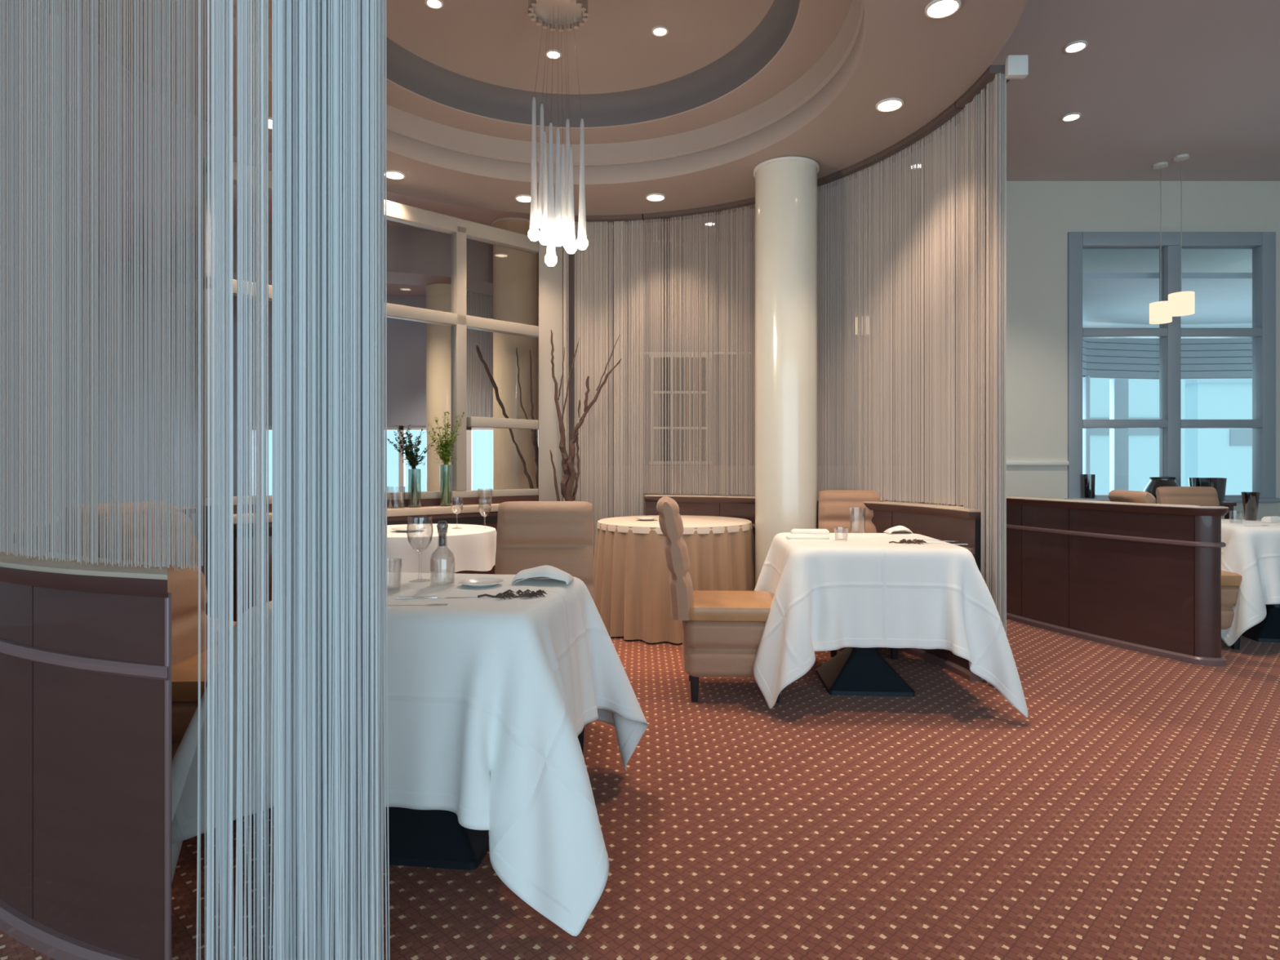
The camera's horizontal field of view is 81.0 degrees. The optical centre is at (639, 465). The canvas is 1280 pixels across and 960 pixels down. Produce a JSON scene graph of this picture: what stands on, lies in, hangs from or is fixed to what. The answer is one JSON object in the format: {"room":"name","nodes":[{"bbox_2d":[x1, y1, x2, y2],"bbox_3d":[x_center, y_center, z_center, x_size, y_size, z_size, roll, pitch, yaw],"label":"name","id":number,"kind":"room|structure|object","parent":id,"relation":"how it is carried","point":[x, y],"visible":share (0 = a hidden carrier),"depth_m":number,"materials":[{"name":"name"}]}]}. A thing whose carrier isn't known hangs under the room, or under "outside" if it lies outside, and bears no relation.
{"room":"restaurant","nodes":[
{"label":"restaurant","id":0,"kind":"room"},
{"bbox_2d":[54,232,198,544],"bbox_3d":[-6.060,-0.635,3.750,0.120,3.550,13.500,0,0,0],"label":"wall","id":1,"kind":"structure","parent":0,"point":[55,233],"depth_m":8.94,"materials":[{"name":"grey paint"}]},
{"bbox_2d":[220,294,493,496],"bbox_3d":[-3.450,-0.635,10.560,5.100,3.550,0.120,0,0,0],"label":"wall","id":2,"kind":"structure","parent":0,"point":[406,339],"depth_m":10.50,"materials":[{"name":"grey paint"}]},
{"bbox_2d":[248,425,538,495],"bbox_3d":[-3.275,-0.020,10.560,4.460,1.080,0.080,0,0,0],"label":"window","id":3,"kind":"structure","parent":2,"relation":"in","point":[402,465],"depth_m":10.52,"materials":[{"name":"white"}]},
{"bbox_2d":[0,556,1279,959],"bbox_3d":[0.500,1.140,4.500,14.000,0.001,16.000,0,0,0],"label":"floor","id":4,"kind":"structure","parent":0,"point":[1133,812],"depth_m":2.37,"materials":[{"name":"carpet"}]},
{"bbox_2d":[0,506,195,959],"bbox_3d":[-2.105,0.688,2.820,0.704,0.905,3.189,0,0,-30],"label":"wall","id":5,"kind":"structure","parent":4,"relation":"on","point":[86,649],"depth_m":1.72,"materials":[{"name":"brown wood"}]},
{"bbox_2d":[201,155,538,617],"bbox_3d":[-1.730,-0.357,5.332,2.431,2.995,0.100,0,0,-43],"label":"window","id":6,"kind":"structure","parent":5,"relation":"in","point":[460,229],"depth_m":5.62,"materials":[{"name":"grey wood"}]},
{"bbox_2d":[65,501,235,646],"bbox_3d":[-2.046,0.651,3.165,0.632,0.977,0.462,0,0,30],"label":"upholstered chair","id":7,"kind":"object","parent":4,"relation":"on","point":[234,622],"visible":0.02,"depth_m":3.16,"materials":[{"name":"beige fabric"}]},
{"bbox_2d":[209,617,235,646],"bbox_3d":[-1.990,0.704,3.132,0.502,0.088,0.462,0,0,30],"label":"seat cushion","id":8,"kind":"object","parent":7,"relation":"on","point":[234,622],"depth_m":3.11,"materials":[{"name":"fabric"}]},
{"bbox_2d":[98,510,273,822],"bbox_3d":[-1.430,0.651,2.579,0.632,0.977,0.462,0,0,-2],"label":"upholstered chair","id":9,"kind":"object","parent":4,"relation":"on","point":[183,584],"visible":0.19,"depth_m":2.56,"materials":[{"name":"beige fabric"}]},
{"bbox_2d":[171,646,217,702],"bbox_3d":[-1.365,0.704,2.581,0.502,0.088,0.462,0,0,-2],"label":"seat cushion","id":10,"kind":"object","parent":9,"relation":"on","point":[184,667],"depth_m":2.38,"materials":[{"name":"fabric"}]},
{"bbox_2d":[228,503,498,622],"bbox_3d":[-1.689,0.705,5.192,2.100,0.820,0.202,0,0,-43],"label":"wall","id":11,"kind":"structure","parent":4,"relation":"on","point":[470,514],"depth_m":5.22,"materials":[{"name":"beige paint"}]},
{"bbox_2d":[386,487,405,508],"bbox_3d":[-1.691,0.219,5.191,0.130,0.150,0.130,0,0,0],"label":"tumbler","id":12,"kind":"object","parent":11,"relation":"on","point":[405,487],"visible":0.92,"depth_m":5.20,"materials":[{"name":"clear glass"}]},
{"bbox_2d":[387,424,435,507],"bbox_3d":[-1.584,0.003,5.304,0.336,0.583,0.239,0,0,0],"label":"vase","id":13,"kind":"object","parent":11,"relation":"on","point":[412,457],"visible":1,"depth_m":5.27,"materials":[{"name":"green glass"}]},
{"bbox_2d":[426,411,464,505],"bbox_3d":[-1.416,-0.052,5.458,0.212,0.693,0.267,0,0,36],"label":"vase","id":14,"kind":"object","parent":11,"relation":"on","point":[445,453],"visible":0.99,"depth_m":5.45,"materials":[{"name":"clear glass"}]},
{"bbox_2d":[383,806,488,870],"bbox_3d":[-0.645,0.770,2.345,0.750,0.739,0.670,0,0,7],"label":"pedestal table","id":15,"kind":"object","parent":4,"relation":"on","point":[428,838],"visible":0.06,"depth_m":2.17,"materials":[{"name":"black metal"}]},
{"bbox_2d":[171,572,648,936],"bbox_3d":[-0.631,0.751,2.358,1.244,0.733,1.135,0,0,7],"label":"tablecloth","id":16,"kind":"object","parent":15,"relation":"on","point":[491,700],"visible":0.69,"depth_m":1.92,"materials":[{"name":"white fabric"}]},
{"bbox_2d":[385,558,401,591],"bbox_3d":[-0.765,0.337,2.285,0.076,0.100,0.076,0,0,0],"label":"tumbler","id":17,"kind":"object","parent":16,"relation":"on","point":[388,588],"visible":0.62,"depth_m":2.29,"materials":[{"name":"clear glass"}]},
{"bbox_2d":[385,604,448,606],"bbox_3d":[-0.625,0.384,2.061,0.190,0.004,0.024,0,0,-2],"label":"fork","id":18,"kind":"object","parent":16,"relation":"on","point":[427,605],"visible":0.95,"depth_m":2.06,"materials":[{"name":"silver metal"}]},
{"bbox_2d":[406,515,433,581],"bbox_3d":[-0.735,0.279,2.507,0.086,0.215,0.086,0,0,0],"label":"wine glass","id":19,"kind":"object","parent":16,"relation":"on","point":[415,516],"visible":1,"depth_m":2.51,"materials":[{"name":"clear glass"}]},
{"bbox_2d":[406,515,433,550],"bbox_3d":[-0.735,0.230,2.507,0.086,0.117,0.086,0,0,0],"label":"bowl","id":20,"kind":"object","parent":19,"relation":"on","point":[415,516],"depth_m":2.51,"materials":[{"name":"clear glass"}]},
{"bbox_2d":[395,596,477,599],"bbox_3d":[-0.588,0.384,2.176,0.240,0.006,0.017,0,0,-4],"label":"table knife","id":21,"kind":"object","parent":16,"relation":"on","point":[396,597],"visible":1,"depth_m":2.17,"materials":[{"name":"silver metal"}]},
{"bbox_2d":[430,520,454,586],"bbox_3d":[-0.633,0.281,2.403,0.076,0.210,0.076,0,0,0],"label":"glass decanter","id":22,"kind":"object","parent":16,"relation":"on","point":[442,526],"visible":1,"depth_m":2.39,"materials":[{"name":"clear glass"}]},
{"bbox_2d":[458,577,503,587],"bbox_3d":[-0.509,0.377,2.403,0.140,0.014,0.140,0,0,0],"label":"bread plate","id":23,"kind":"object","parent":16,"relation":"on","point":[473,582],"visible":1,"depth_m":2.42,"materials":[{"name":"white ceramic"}]},
{"bbox_2d":[477,589,546,599],"bbox_3d":[-0.372,0.375,2.188,0.202,0.023,0.090,0,0,-6],"label":"sprig","id":24,"kind":"object","parent":16,"relation":"on","point":[508,593],"visible":1,"depth_m":2.19,"materials":[{"name":"brown plant"}]},
{"bbox_2d":[510,564,574,584],"bbox_3d":[-0.317,0.356,2.482,0.190,0.058,0.159,0,0,4],"label":"napkin","id":25,"kind":"object","parent":16,"relation":"on","point":[545,571],"visible":1,"depth_m":2.43,"materials":[{"name":"white fabric"}]},
{"bbox_2d":[426,283,451,491],"bbox_3d":[-2.120,-0.625,8.200,0.444,3.530,0.444,0,0,0],"label":"round column","id":26,"kind":"structure","parent":4,"relation":"on","point":[438,295],"depth_m":8.00,"materials":[{"name":"beige paint"}]},
{"bbox_2d":[475,345,509,418],"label":"branch","id":27,"kind":"object","parent":4,"relation":"on","point":[492,381],"depth_m":6.74,"materials":[{"name":"brown plant"}]},
{"bbox_2d":[492,217,539,489],"bbox_3d":[-1.235,-0.625,7.450,0.464,3.530,0.464,0,0,0],"label":"round column","id":28,"kind":"structure","parent":4,"relation":"on","point":[515,272],"depth_m":7.25,"materials":[{"name":"beige paint"}]},
{"bbox_2d":[508,347,538,488],"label":"branches","id":29,"kind":"object","parent":4,"relation":"on","point":[534,436],"depth_m":6.74,"materials":[{"name":"brown plant"}]},
{"bbox_2d":[494,501,594,754],"bbox_3d":[-0.421,0.651,3.160,0.462,0.977,0.632,0,0,-2],"label":"upholstered chair","id":30,"kind":"object","parent":4,"relation":"on","point":[559,535],"visible":0.42,"depth_m":3.35,"materials":[{"name":"beige fabric"}]},
{"bbox_2d":[538,240,563,501],"bbox_3d":[-0.735,-0.360,6.190,0.200,3.000,0.160,0,0,-6],"label":"pilaster","id":31,"kind":"object","parent":4,"relation":"on","point":[550,277],"visible":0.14,"depth_m":6.11,"materials":[{"name":"grey paint"}]},
{"bbox_2d":[549,329,621,501],"bbox_3d":[-0.428,0.052,5.720,0.578,2.175,0.300,0,0,0],"label":"branches","id":32,"kind":"object","parent":4,"relation":"on","point":[570,473],"visible":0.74,"depth_m":5.69,"materials":[{"name":"brown plant"}]},
{"bbox_2d":[656,496,779,702],"bbox_3d":[0.400,0.651,3.801,0.632,0.977,0.462,0,0,2],"label":"upholstered chair","id":33,"kind":"object","parent":4,"relation":"on","point":[722,630],"visible":0.79,"depth_m":3.59,"materials":[{"name":"beige fabric"}]},
{"bbox_2d":[688,590,774,622],"bbox_3d":[0.465,0.704,3.799,0.502,0.088,0.462,0,0,2],"label":"seat cushion","id":34,"kind":"object","parent":33,"relation":"on","point":[706,606],"depth_m":3.59,"materials":[{"name":"leather"}]},
{"bbox_2d":[753,156,819,586],"bbox_3d":[0.990,-0.434,5.085,0.438,3.148,0.438,0,0,0],"label":"round column","id":35,"kind":"structure","parent":4,"relation":"on","point":[786,187],"depth_m":4.91,"materials":[{"name":"beige paint"}]},
{"bbox_2d":[644,494,986,681],"bbox_3d":[1.116,0.688,5.152,0.608,0.905,2.820,0,0,-40],"label":"wall","id":36,"kind":"structure","parent":4,"relation":"on","point":[959,524],"depth_m":4.50,"materials":[{"name":"brown wood"}]},
{"bbox_2d":[817,489,897,659],"bbox_3d":[1.364,0.651,4.710,0.462,0.977,0.632,0,0,8],"label":"upholstered chair","id":37,"kind":"object","parent":4,"relation":"on","point":[833,505],"visible":0.23,"depth_m":4.90,"materials":[{"name":"beige fabric"}]},
{"bbox_2d":[816,647,915,697],"bbox_3d":[1.165,0.770,3.920,0.770,0.739,0.770,0,0,4],"label":"pedestal table","id":38,"kind":"object","parent":4,"relation":"on","point":[854,671],"visible":0.48,"depth_m":3.78,"materials":[{"name":"black metal"}]},
{"bbox_2d":[752,532,1028,717],"bbox_3d":[1.170,0.747,3.894,1.246,0.725,1.275,0,0,4],"label":"tablecloth","id":39,"kind":"object","parent":38,"relation":"on","point":[865,590],"visible":0.93,"depth_m":3.46,"materials":[{"name":"white fabric"}]},
{"bbox_2d":[786,534,829,538],"bbox_3d":[0.885,0.378,3.964,0.220,0.018,0.070,0,0,4],"label":"folded napkin","id":40,"kind":"object","parent":39,"relation":"on","point":[788,536],"visible":1,"depth_m":3.94,"materials":[{"name":"white fabric"}]},
{"bbox_2d":[791,528,829,533],"bbox_3d":[0.965,0.373,4.255,0.210,0.026,0.060,0,0,4],"label":"folded napkin","id":41,"kind":"object","parent":39,"relation":"on","point":[793,531],"visible":1,"depth_m":4.23,"materials":[{"name":"white fabric"}]},
{"bbox_2d":[848,507,866,533],"bbox_3d":[1.245,0.314,4.294,0.092,0.145,0.092,0,0,0],"label":"tumbler","id":42,"kind":"object","parent":39,"relation":"on","point":[856,531],"visible":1,"depth_m":4.30,"materials":[{"name":"clear glass"}]},
{"bbox_2d":[883,525,912,533],"bbox_3d":[1.461,0.362,4.267,0.145,0.045,0.121,0,0,-10],"label":"napkin","id":43,"kind":"object","parent":39,"relation":"on","point":[898,528],"visible":1,"depth_m":4.23,"materials":[{"name":"white fabric"}]},
{"bbox_2d":[888,538,926,544],"bbox_3d":[1.324,0.375,3.706,0.180,0.023,0.089,0,0,4],"label":"sprig","id":44,"kind":"object","parent":39,"relation":"on","point":[904,540],"visible":1,"depth_m":3.70,"materials":[{"name":"brown plant"}]},
{"bbox_2d":[920,539,954,541],"bbox_3d":[1.520,0.384,3.832,0.200,0.006,0.017,0,0,10],"label":"table knife","id":45,"kind":"object","parent":39,"relation":"on","point":[921,540],"visible":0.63,"depth_m":3.83,"materials":[{"name":"silver metal"}]},
{"bbox_2d":[1006,496,1228,666],"bbox_3d":[2.997,0.688,4.982,0.213,0.905,1.585,0,0,-19],"label":"wall","id":46,"kind":"structure","parent":4,"relation":"on","point":[1145,578],"depth_m":4.71,"materials":[{"name":"brown wood"}]},
{"bbox_2d":[1096,500,1236,519],"bbox_3d":[4.094,0.715,6.100,1.250,0.850,0.340,0,0,0],"label":"console","id":47,"kind":"object","parent":4,"relation":"on","point":[1229,515],"visible":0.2,"depth_m":5.93,"materials":[{"name":"brown wood"}]},
{"bbox_2d":[1143,476,1178,501],"bbox_3d":[4.250,0.189,6.100,0.260,0.200,0.260,0,0,0],"label":"glass jar","id":48,"kind":"object","parent":47,"relation":"on","point":[1154,482],"visible":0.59,"depth_m":6.04,"materials":[{"name":"black glass"}]},
{"bbox_2d":[1188,477,1226,502],"bbox_3d":[4.616,0.194,6.100,0.250,0.190,0.250,0,0,0],"label":"glass vase","id":49,"kind":"object","parent":47,"relation":"on","point":[1219,483],"visible":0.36,"depth_m":6.00,"materials":[{"name":"glass"}]},
{"bbox_2d":[1108,489,1242,649],"bbox_3d":[3.460,0.651,4.863,0.632,0.977,0.462,0,0,6],"label":"upholstered chair","id":50,"kind":"object","parent":4,"relation":"on","point":[1230,581],"visible":0.11,"depth_m":4.63,"materials":[{"name":"beige fabric"}]},
{"bbox_2d":[1221,570,1242,586],"bbox_3d":[3.525,0.704,4.856,0.502,0.088,0.462,0,0,6],"label":"seat cushion","id":51,"kind":"object","parent":50,"relation":"on","point":[1228,579],"depth_m":4.62,"materials":[{"name":"fabric"}]},
{"bbox_2d":[1155,486,1219,506],"bbox_3d":[4.222,0.651,5.560,0.462,0.977,0.632,0,0,4],"label":"upholstered chair","id":52,"kind":"object","parent":4,"relation":"on","point":[1187,495],"visible":0.2,"depth_m":5.76,"materials":[{"name":"beige fabric"}]},
{"bbox_2d":[1241,604,1279,642],"bbox_3d":[4.250,0.770,5.020,0.770,0.739,0.770,0,0,12],"label":"pedestal table","id":53,"kind":"object","parent":4,"relation":"on","point":[1268,630],"visible":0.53,"depth_m":4.91,"materials":[{"name":"black metal"}]},
{"bbox_2d":[1221,519,1279,646],"bbox_3d":[4.252,0.747,4.994,1.246,0.725,1.275,0,0,12],"label":"tablecloth","id":54,"kind":"object","parent":53,"relation":"on","point":[1252,553],"visible":0.45,"depth_m":4.63,"materials":[{"name":"white fabric"}]},
{"bbox_2d":[1241,492,1260,520],"bbox_3d":[4.291,0.286,5.270,0.104,0.200,0.104,0,0,0],"label":"tumbler","id":55,"kind":"object","parent":54,"relation":"on","point":[1250,500],"visible":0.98,"depth_m":5.24,"materials":[{"name":"clear glass"}]},
{"bbox_2d":[1261,515,1279,522],"bbox_3d":[4.298,0.366,5.097,0.140,0.040,0.060,0,0,-17],"label":"folded napkin","id":56,"kind":"object","parent":54,"relation":"on","point":[1274,518],"visible":0.98,"depth_m":5.07,"materials":[{"name":"white fabric"}]},
{"bbox_3d":[-1.360,0.770,4.620,0.910,0.740,0.910,0,0,0],"label":"round table","id":57,"kind":"object","parent":4,"relation":"on","visible":0},
{"bbox_2d":[385,524,496,573],"bbox_3d":[-1.360,0.506,4.612,1.014,0.228,1.006,0,0,0],"label":"tablecloth","id":58,"kind":"object","parent":57,"relation":"on","point":[473,547],"visible":0.59,"depth_m":4.25,"materials":[{"name":"white fabric"}]},
{"bbox_2d":[391,527,426,531],"bbox_3d":[-1.380,0.381,4.470,0.200,0.014,0.200,0,0,0],"label":"bread plate","id":59,"kind":"object","parent":58,"relation":"on","point":[398,529],"visible":1,"depth_m":4.50,"materials":[{"name":"white ceramic"}]},
{"bbox_2d":[54,0,1279,294],"bbox_3d":[0.500,-2.245,3.750,15.400,0.470,15.900,0,0,0],"label":"ceiling","id":60,"kind":"structure","parent":0,"point":[687,115],"depth_m":4.72,"materials":[{"name":"paint"}]},
{"bbox_2d":[0,0,203,570],"bbox_3d":[-1.906,-0.893,2.365,0.438,2.254,2.359,0,0,-45],"label":"curtain","id":61,"kind":"object","parent":60,"relation":"hanging from","point":[27,27],"visible":1,"depth_m":1.77,"materials":[{"name":"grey fabric"}]},
{"bbox_2d":[199,0,205,959],"bbox_3d":[-0.974,-0.449,1.667,0.013,3.141,0.135,0,0,14],"label":"curtain","id":62,"kind":"object","parent":60,"relation":"hanging from","point":[205,0],"visible":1,"depth_m":1.68,"materials":[{"name":"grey fabric"}]},
{"bbox_2d":[268,116,271,128],"bbox_3d":[-2.175,-2.003,4.386,0.148,0.011,0.148,0,0,0],"label":"recessed light","id":63,"kind":"object","parent":60,"relation":"in","point":[269,118],"visible":0.09,"depth_m":4.39,"materials":[{"name":"white"}]},
{"bbox_2d":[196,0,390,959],"bbox_3d":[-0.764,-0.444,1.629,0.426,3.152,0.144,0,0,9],"label":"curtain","id":64,"kind":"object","parent":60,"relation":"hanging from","point":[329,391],"visible":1,"depth_m":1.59,"materials":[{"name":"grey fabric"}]},
{"bbox_2d":[384,169,405,179],"bbox_3d":[-1.695,-2.003,5.170,0.148,0.011,0.148,0,0,0],"label":"recessed light","id":65,"kind":"object","parent":60,"relation":"in","point":[391,174],"visible":0.88,"depth_m":5.18,"materials":[{"name":"white"}]},
{"bbox_2d":[425,0,443,8],"bbox_3d":[-1.100,-2.474,4.010,0.096,0.011,0.096,0,0,0],"label":"recessed light","id":66,"kind":"object","parent":60,"relation":"in","point":[434,4],"visible":1,"depth_m":4.02,"materials":[{"name":"white"}]},
{"bbox_2d":[515,194,530,202],"bbox_3d":[-0.864,-2.003,5.630,0.148,0.011,0.148,0,0,0],"label":"recessed light","id":67,"kind":"object","parent":60,"relation":"in","point":[522,197],"visible":0.85,"depth_m":5.62,"materials":[{"name":"white"}]},
{"bbox_2d":[546,48,561,58],"bbox_3d":[-0.520,-2.474,4.510,0.096,0.011,0.096,0,0,0],"label":"recessed light","id":68,"kind":"object","parent":60,"relation":"in","point":[552,55],"visible":0.87,"depth_m":4.51,"materials":[{"name":"white glass"}]},
{"bbox_2d":[528,0,587,266],"bbox_3d":[-0.428,-1.746,3.850,0.322,1.467,0.306,0,0,0],"label":"chandelier","id":69,"kind":"object","parent":60,"relation":"hanging from","point":[556,223],"visible":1,"depth_m":3.87,"materials":[{"name":"white glass"}]},
{"bbox_2d":[563,213,645,559],"bbox_3d":[-0.294,-0.448,6.087,0.669,3.144,0.157,0,0,3],"label":"curtain","id":70,"kind":"object","parent":60,"relation":"hanging from","point":[596,254],"visible":0.61,"depth_m":6.09,"materials":[{"name":"brown fabric"}]},
{"bbox_2d":[645,193,665,201],"bbox_3d":[0.117,-2.003,5.605,0.148,0.011,0.148,0,0,0],"label":"recessed light","id":71,"kind":"object","parent":60,"relation":"in","point":[651,197],"visible":1,"depth_m":5.60,"materials":[{"name":"white"}]},
{"bbox_2d":[651,25,668,36],"bbox_3d":[0.114,-2.474,4.270,0.096,0.011,0.096,0,0,0],"label":"recessed light","id":72,"kind":"object","parent":60,"relation":"in","point":[658,30],"visible":1,"depth_m":4.27,"materials":[{"name":"white"}]},
{"bbox_2d":[643,197,755,495],"bbox_3d":[0.577,-0.895,5.828,1.198,2.249,0.208,0,0,27],"label":"curtain","id":73,"kind":"object","parent":60,"relation":"hanging from","point":[744,206],"visible":0.78,"depth_m":5.87,"materials":[{"name":"brown fabric"}]},
{"bbox_2d":[855,204,862,334],"bbox_3d":[2.053,-1.802,6.900,0.135,1.177,0.135,0,0,0],"label":"pendant lamp","id":74,"kind":"object","parent":60,"relation":"hanging from","point":[862,204],"visible":0.18,"depth_m":6.90,"materials":[{"name":"silver metal"}]},
{"bbox_2d":[875,97,903,111],"bbox_3d":[1.387,-2.003,4.169,0.148,0.011,0.148,0,0,0],"label":"recessed light","id":75,"kind":"object","parent":60,"relation":"in","point":[889,104],"visible":1,"depth_m":4.17,"materials":[{"name":"white"}]},
{"bbox_2d":[817,101,963,506],"bbox_3d":[1.510,-0.895,4.877,0.266,2.249,1.586,0,0,-28],"label":"curtain","id":76,"kind":"object","parent":60,"relation":"hanging from","point":[902,153],"visible":0.77,"depth_m":4.77,"materials":[{"name":"brown fabric"}]},
{"bbox_2d":[924,0,960,18],"bbox_3d":[1.325,-2.003,3.283,0.148,0.011,0.148,0,0,0],"label":"recessed light","id":77,"kind":"object","parent":60,"relation":"in","point":[935,9],"visible":1,"depth_m":3.29,"materials":[{"name":"white"}]},
{"bbox_2d":[955,54,1028,684],"bbox_3d":[1.843,-0.459,3.949,0.175,3.182,0.426,0,0,-3],"label":"curtain","id":78,"kind":"object","parent":60,"relation":"hanging from","point":[984,104],"visible":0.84,"depth_m":3.89,"materials":[{"name":"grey fabric"}]},
{"bbox_2d":[1061,112,1081,121],"bbox_3d":[2.950,-2.384,5.130,0.118,0.011,0.118,0,0,0],"label":"recessed light","id":79,"kind":"object","parent":60,"relation":"in","point":[1070,117],"visible":1,"depth_m":5.13,"materials":[{"name":"white"}]},
{"bbox_2d":[1063,40,1087,53],"bbox_3d":[2.480,-2.384,4.270,0.118,0.011,0.118,0,0,0],"label":"recessed light","id":80,"kind":"object","parent":60,"relation":"in","point":[1074,46],"visible":1,"depth_m":4.27,"materials":[{"name":"white"}]},
{"bbox_2d":[1149,161,1172,324],"bbox_3d":[4.130,-1.763,5.950,0.150,1.254,0.150,0,0,0],"label":"pendant lamp","id":81,"kind":"object","parent":60,"relation":"hanging from","point":[1158,311],"visible":0.89,"depth_m":5.92,"materials":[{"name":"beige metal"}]},
{"bbox_2d":[1168,154,1195,316],"bbox_3d":[4.186,-1.780,5.800,0.168,1.220,0.168,0,0,0],"label":"pendant lamp","id":82,"kind":"object","parent":60,"relation":"hanging from","point":[1181,303],"visible":1,"depth_m":5.77,"materials":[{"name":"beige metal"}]},
{"bbox_2d":[567,241,894,465],"bbox_3d":[1.000,-0.635,8.060,3.800,3.550,0.120,0,0,0],"label":"wall","id":83,"kind":"structure","parent":0,"point":[571,257],"depth_m":8.00,"materials":[{"name":"paint"}]},
{"bbox_2d":[170,223,538,314],"bbox_3d":[-3.185,-2.165,8.599,5.190,0.450,2.436,0,0,0],"label":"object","id":84,"kind":"structure","parent":83,"relation":"attached to","point":[415,256],"depth_m":7.67,"materials":[{"name":"glass"}]},
{"bbox_2d":[466,290,538,419],"bbox_3d":[-1.550,-1.308,8.600,1.000,1.555,0.060,0,0,0],"label":"curtain","id":85,"kind":"object","parent":83,"relation":"hanging from","point":[472,293],"visible":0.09,"depth_m":8.59,"materials":[{"name":"brown fabric"}]},
{"bbox_2d":[649,353,711,464],"bbox_3d":[0.430,-0.600,8.010,0.660,1.175,0.110,0,0,0],"label":"window","id":86,"kind":"structure","parent":83,"relation":"in","point":[666,354],"depth_m":8.06,"materials":[{"name":"white"}]},
{"bbox_2d":[644,351,751,354],"bbox_3d":[0.550,-1.195,7.975,1.250,0.022,0.040,0,0,0],"label":"trim","id":87,"kind":"structure","parent":83,"relation":"attached to","point":[667,353],"depth_m":7.95,"materials":[{"name":"white"}]},
{"bbox_2d":[571,465,912,517],"bbox_3d":[1.000,0.570,7.990,3.800,1.140,0.020,0,0,0],"label":"trim","id":88,"kind":"structure","parent":83,"relation":"attached to","point":[666,466],"depth_m":7.98,"materials":[{"name":"beige paint"}]},
{"bbox_2d":[912,203,963,506],"bbox_3d":[2.960,-0.635,7.210,0.120,3.550,1.580,0,0,0],"label":"wall","id":89,"kind":"structure","parent":0,"point":[955,504],"depth_m":7.19,"materials":[{"name":"beige paint"}]},
{"bbox_2d":[1006,181,1279,519],"bbox_3d":[4.950,-0.635,6.360,4.100,3.550,0.120,0,0,0],"label":"wall","id":90,"kind":"structure","parent":0,"point":[1041,215],"depth_m":6.30,"materials":[{"name":"paint"}]},
{"bbox_2d":[1006,461,1068,465],"bbox_3d":[3.245,-0.020,6.288,0.691,0.035,0.024,0,0,0],"label":"trim","id":91,"kind":"structure","parent":90,"relation":"attached to","point":[1008,463],"depth_m":6.28,"materials":[{"name":"white"}]},
{"bbox_2d":[1063,231,1279,502],"bbox_3d":[4.457,-0.828,6.293,1.792,2.261,0.185,0,0,0],"label":"window","id":92,"kind":"structure","parent":90,"relation":"in","point":[1170,424],"depth_m":6.28,"materials":[{"name":"grey paint"}]},
{"bbox_2d":[1080,474,1095,498],"bbox_3d":[3.734,0.173,6.250,0.108,0.200,0.108,0,0,0],"label":"tumbler","id":93,"kind":"object","parent":92,"relation":"on","point":[1087,481],"visible":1,"depth_m":6.21,"materials":[{"name":"clear glass"}]},
{"bbox_3d":[0.245,0.759,5.360,1.070,0.722,1.070,0,0,0],"label":"round table","id":94,"kind":"object","parent":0,"visible":0},
{"bbox_2d":[593,515,755,643],"bbox_3d":[0.249,0.759,5.361,1.217,0.738,1.217,0,0,0],"label":"tablecloth","id":95,"kind":"object","parent":94,"relation":"on","point":[631,571],"visible":0.65,"depth_m":4.88,"materials":[{"name":"beige fabric"}]},
{"bbox_2d":[635,516,657,519],"bbox_3d":[0.045,0.379,5.340,0.160,0.014,0.160,0,0,0],"label":"bread plate","id":96,"kind":"object","parent":95,"relation":"on","point":[642,517],"visible":1,"depth_m":5.30,"materials":[{"name":"white ceramic"}]},
{"label":"outside","id":97,"kind":"structure","parent":0,"visible":0},
{"bbox_2d":[1089,377,1185,494],"bbox_3d":[9.600,-0.520,16.000,2.800,3.320,2.200,0,0,0],"label":"building","id":98,"kind":"structure","parent":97,"point":[1144,394],"depth_m":15.00,"materials":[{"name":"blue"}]},
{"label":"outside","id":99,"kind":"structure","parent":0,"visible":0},
{"bbox_2d":[1185,378,1252,494],"bbox_3d":[13.600,-0.370,17.000,3.600,3.020,2.200,0,0,0],"label":"building","id":100,"kind":"structure","parent":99,"point":[1227,453],"depth_m":16.00,"materials":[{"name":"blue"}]},
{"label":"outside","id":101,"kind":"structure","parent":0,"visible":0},
{"bbox_2d":[1082,272,1252,492],"bbox_3d":[5.600,-0.217,7.900,4.600,2.935,3.200,0,0,0],"label":"veranda","id":102,"kind":"object","parent":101,"point":[1109,300],"visible":0.41,"depth_m":8.57,"materials":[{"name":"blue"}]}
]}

